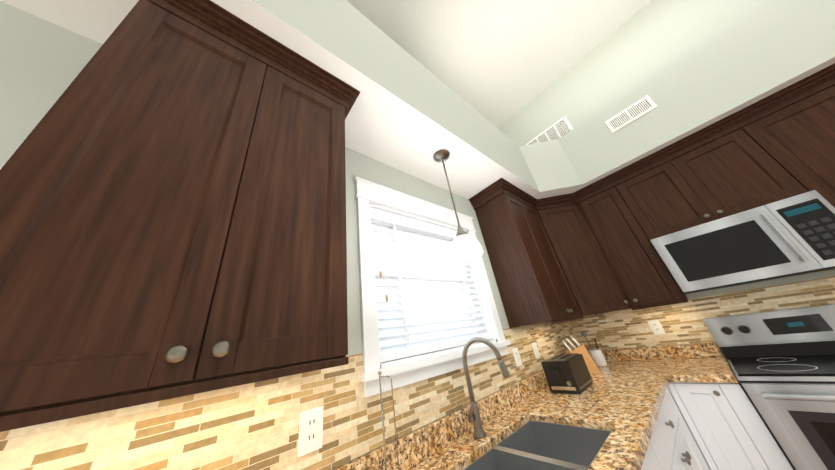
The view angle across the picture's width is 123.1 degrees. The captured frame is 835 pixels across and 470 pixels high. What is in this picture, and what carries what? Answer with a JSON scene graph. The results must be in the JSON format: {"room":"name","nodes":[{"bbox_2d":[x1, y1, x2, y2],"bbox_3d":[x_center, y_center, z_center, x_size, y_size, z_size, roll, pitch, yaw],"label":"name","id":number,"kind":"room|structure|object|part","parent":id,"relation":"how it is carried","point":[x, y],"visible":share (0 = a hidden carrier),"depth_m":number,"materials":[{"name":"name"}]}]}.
{"room":"kitchen","nodes":[
{"label":"kitchen","id":0,"kind":"room"},
{"bbox_2d":[0,1,542,469],"bbox_3d":[-0.618,-0.218,1.179,5.900,4.300,0.150,12,-33,-38],"label":"wall","id":1,"kind":"structure","parent":0,"point":[42,63],"depth_m":0.76,"materials":[{"name":"grey paint"}]},
{"bbox_2d":[0,0,359,431],"bbox_3d":[-0.584,-0.169,0.786,0.700,1.190,0.368,12,-33,-38],"label":"upper cabinet","id":2,"kind":"object","parent":1,"relation":"attached to","point":[173,194],"visible":1,"depth_m":0.53,"materials":[{"name":"brown wood"}]},
{"bbox_2d":[0,321,579,469],"bbox_3d":[0.010,0.703,1.082,4.450,0.328,0.006,12,-33,-38],"label":"tile backsplash","id":3,"kind":"structure","parent":1,"relation":"attached to","point":[253,426],"depth_m":0.70,"materials":[{"name":"tile"}]},
{"bbox_2d":[297,406,322,456],"bbox_3d":[-0.355,0.652,0.756,0.075,0.115,0.008,12,-33,-38],"label":"electrical outlet plate","id":4,"kind":"object","parent":3,"relation":"attached to","point":[310,438],"depth_m":0.75,"materials":[{"name":"white plastic"}]},
{"bbox_2d":[512,347,521,366],"bbox_3d":[0.719,0.879,1.632,0.075,0.115,0.008,12,-33,-38],"label":"electrical outlet plate","id":5,"kind":"object","parent":3,"relation":"attached to","point":[515,351],"depth_m":1.63,"materials":[{"name":"white plastic"}]},
{"bbox_2d":[531,342,540,358],"bbox_3d":[0.957,0.931,1.823,0.075,0.115,0.010,12,-33,-38],"label":"electrical outlet plate","id":6,"kind":"object","parent":3,"relation":"attached to","point":[534,345],"depth_m":1.82,"materials":[{"name":"white plastic"}]},
{"bbox_2d":[353,176,510,396],"bbox_3d":[0.097,0.270,1.510,1.130,1.098,0.185,12,-33,-38],"label":"window","id":7,"kind":"structure","parent":1,"relation":"in","point":[400,372],"depth_m":1.29,"materials":[{"name":"white wood"}]},
{"bbox_3d":[0.065,0.318,1.537,0.924,0.839,0.050,12,-33,-38],"label":"window sash","id":8,"kind":"part","parent":7,"relation":"part of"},
{"bbox_2d":[370,207,492,361],"bbox_3d":[0.106,0.290,1.494,0.914,0.833,0.075,12,-33,-38],"label":"window blind","id":9,"kind":"object","parent":7,"relation":"attached to","point":[390,222],"visible":0.88,"depth_m":1.39,"materials":[{"name":"white plastic"}]},
{"bbox_2d":[472,183,587,327],"bbox_3d":[1.018,0.205,2.073,0.718,1.107,0.364,12,-33,-38],"label":"upper cabinet","id":10,"kind":"object","parent":1,"relation":"attached to","point":[535,286],"depth_m":1.88,"materials":[{"name":"brown wood"}]},
{"bbox_2d":[540,194,631,314],"bbox_3d":[1.545,0.253,2.356,0.664,1.107,0.611,12,-33,-38],"label":"upper cabinet","id":11,"kind":"object","parent":1,"relation":"attached to","point":[590,249],"depth_m":2.14,"materials":[{"name":"brown wood"}]},
{"bbox_2d":[0,0,834,198],"bbox_3d":[0.210,-1.449,0.492,5.600,0.623,2.810,12,-33,-38],"label":"soffit","id":12,"kind":"structure","parent":0,"point":[409,114],"depth_m":1.54,"materials":[{"name":"grey paint"}]},
{"bbox_2d":[433,149,482,261],"bbox_3d":[0.226,-0.223,1.452,0.190,0.766,0.190,12,-33,-38],"label":"light","id":13,"kind":"object","parent":12,"relation":"hanging from","point":[464,246],"visible":1,"depth_m":1.34,"materials":[{"name":"white glass"}]},
{"bbox_2d":[605,95,657,132],"bbox_3d":[1.926,-1.093,2.055,0.010,0.150,0.320,12,-33,-38],"label":"ceiling vent","id":14,"kind":"object","parent":12,"relation":"in","point":[634,111],"visible":1,"depth_m":2.04,"materials":[{"name":"white metal"}]},
{"bbox_2d":[346,0,650,128],"bbox_3d":[0.666,-3.252,0.394,5.870,0.100,5.300,12,-33,-38],"label":"ceiling","id":15,"kind":"structure","parent":0,"point":[498,64],"depth_m":2.56,"materials":[{"name":"white paint"}]},
{"bbox_2d":[499,0,834,360],"bbox_3d":[3.233,-0.829,1.201,0.120,4.300,5.150,12,-33,-38],"label":"wall","id":16,"kind":"structure","parent":0,"point":[651,38],"depth_m":2.49,"materials":[{"name":"grey paint"}]},
{"bbox_2d":[526,116,572,144],"bbox_3d":[1.775,-1.202,2.993,0.013,0.500,0.540,12,-33,-38],"label":"air vent","id":17,"kind":"object","parent":16,"relation":"in","point":[559,128],"visible":0.21,"depth_m":2.98,"materials":[{"name":"white metal"}]},
{"bbox_2d":[572,175,688,309],"bbox_3d":[1.960,0.081,2.132,0.364,1.107,0.448,12,-33,-38],"label":"upper cabinet","id":18,"kind":"object","parent":16,"relation":"attached to","point":[623,230],"depth_m":2.01,"materials":[{"name":"brown wood"}]},
{"bbox_2d":[572,276,834,349],"bbox_3d":[2.557,0.561,1.557,0.006,0.407,2.625,12,-33,-38],"label":"tile backsplash","id":19,"kind":"structure","parent":16,"relation":"attached to","point":[682,323],"depth_m":1.88,"materials":[{"name":"tile"}]},
{"bbox_2d":[647,320,665,334],"bbox_3d":[2.123,0.820,2.010,0.008,0.115,0.075,12,-33,-38],"label":"electrical outlet plate","id":20,"kind":"object","parent":19,"relation":"attached to","point":[655,325],"depth_m":2.01,"materials":[{"name":"white plastic"}]},
{"bbox_2d":[620,119,819,235],"bbox_3d":[2.282,-0.356,1.887,0.322,0.625,0.764,12,-33,-38],"label":"upper cabinet","id":21,"kind":"object","parent":16,"relation":"attached to","point":[727,172],"depth_m":1.71,"materials":[{"name":"brown wood"}]},
{"bbox_2d":[650,190,834,293],"bbox_3d":[2.307,0.113,1.619,0.456,0.439,0.754,12,-33,-38],"label":"over-the-range microwave","id":22,"kind":"object","parent":21,"relation":"attached to","point":[790,236],"visible":1,"depth_m":1.47,"materials":[{"name":"silver metal"}]},
{"bbox_2d":[740,75,834,207],"bbox_3d":[2.822,-0.472,1.253,0.322,1.107,0.969,12,-33,-38],"label":"upper cabinet","id":23,"kind":"object","parent":16,"relation":"attached to","point":[800,128],"depth_m":1.45,"materials":[{"name":"brown wood"}]},
{"bbox_3d":[1.866,0.794,-0.993,7.350,0.060,5.300,12,-33,-38],"label":"floor","id":24,"kind":"structure","parent":0,"visible":0},
{"bbox_2d":[641,428,672,469],"bbox_3d":[0.505,1.288,0.713,1.029,0.884,0.626,12,-33,-38],"label":"base cabinet","id":25,"kind":"object","parent":24,"relation":"on","point":[655,458],"depth_m":0.94,"materials":[{"name":"white wood"}]},
{"bbox_2d":[654,388,708,469],"bbox_3d":[1.129,1.426,1.218,0.840,0.884,0.626,12,-33,-38],"label":"base cabinet","id":26,"kind":"object","parent":24,"relation":"on","point":[672,445],"depth_m":1.21,"materials":[{"name":"white wood"}]},
{"bbox_2d":[669,391,709,469],"bbox_3d":[1.704,1.552,1.684,0.816,0.884,0.626,12,-33,-38],"label":"base cabinet","id":27,"kind":"object","parent":24,"relation":"on","point":[669,391],"depth_m":1.44,"materials":[{"name":"white wood"}]},
{"bbox_2d":[334,342,737,469],"bbox_3d":[0.339,0.721,0.668,4.448,0.140,0.946,12,-33,-38],"label":"countertop","id":28,"kind":"structure","parent":27,"relation":"on","point":[621,398],"depth_m":1.18,"materials":[{"name":"stone"}]},
{"bbox_2d":[378,371,398,469],"bbox_3d":[-0.121,0.690,0.803,0.124,0.360,0.124,12,-33,-38],"label":"paper towel holder","id":29,"kind":"object","parent":28,"relation":"on","point":[380,377],"visible":1,"depth_m":0.82,"materials":[{"name":"silver metal"}]},
{"bbox_2d":[462,337,509,438],"bbox_3d":[0.317,0.714,1.074,0.098,0.418,0.274,12,-33,-38],"label":"faucet","id":30,"kind":"object","parent":28,"relation":"on","point":[475,419],"visible":1,"depth_m":1.08,"materials":[{"name":"silver metal"}]},
{"bbox_2d":[463,420,610,469],"bbox_3d":[0.478,0.948,0.840,0.706,0.187,0.396,12,-33,-38],"label":"double-bowl sink","id":31,"kind":"object","parent":28,"relation":"in","point":[533,445],"visible":0.75,"depth_m":1.04,"materials":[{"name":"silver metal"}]},
{"bbox_2d":[541,353,592,393],"bbox_3d":[1.045,0.963,1.585,0.312,0.194,0.182,12,-33,-38],"label":"toaster","id":32,"kind":"object","parent":28,"relation":"on","point":[567,373],"visible":1,"depth_m":1.51,"materials":[{"name":"black plastic"}]},
{"bbox_2d":[562,335,600,373],"bbox_3d":[1.399,1.025,1.958,0.190,0.294,0.100,-21,-28,24],"label":"knife block","id":33,"kind":"object","parent":28,"relation":"on","point":[592,367],"visible":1,"depth_m":1.91,"materials":[{"name":"brown wood"}]},
{"bbox_2d":[581,331,606,365],"bbox_3d":[1.663,1.066,2.142,0.104,0.300,0.109,12,-33,-38],"label":"utensil crock","id":34,"kind":"object","parent":28,"relation":"on","point":[597,356],"visible":0.9,"depth_m":2.08,"materials":[{"name":"white ceramic"}]},
{"bbox_2d":[667,370,794,469],"bbox_3d":[2.056,1.374,1.426,0.655,0.883,0.336,12,-33,-38],"label":"base cabinet","id":35,"kind":"object","parent":24,"relation":"on","point":[729,429],"visible":0.85,"depth_m":1.32,"materials":[{"name":"white wood"}]},
{"bbox_2d":[702,304,834,469],"bbox_3d":[2.337,0.997,1.096,0.728,1.199,0.754,12,-33,-38],"label":"range","id":36,"kind":"object","parent":24,"relation":"on","point":[782,363],"visible":1,"depth_m":1.27,"materials":[{"name":"silver metal"}]},
{"label":"outside","id":37,"kind":"structure","parent":0,"visible":0},
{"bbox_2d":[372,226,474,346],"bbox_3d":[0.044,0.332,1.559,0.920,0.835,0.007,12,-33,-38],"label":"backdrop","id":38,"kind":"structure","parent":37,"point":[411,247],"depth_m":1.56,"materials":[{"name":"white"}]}
]}

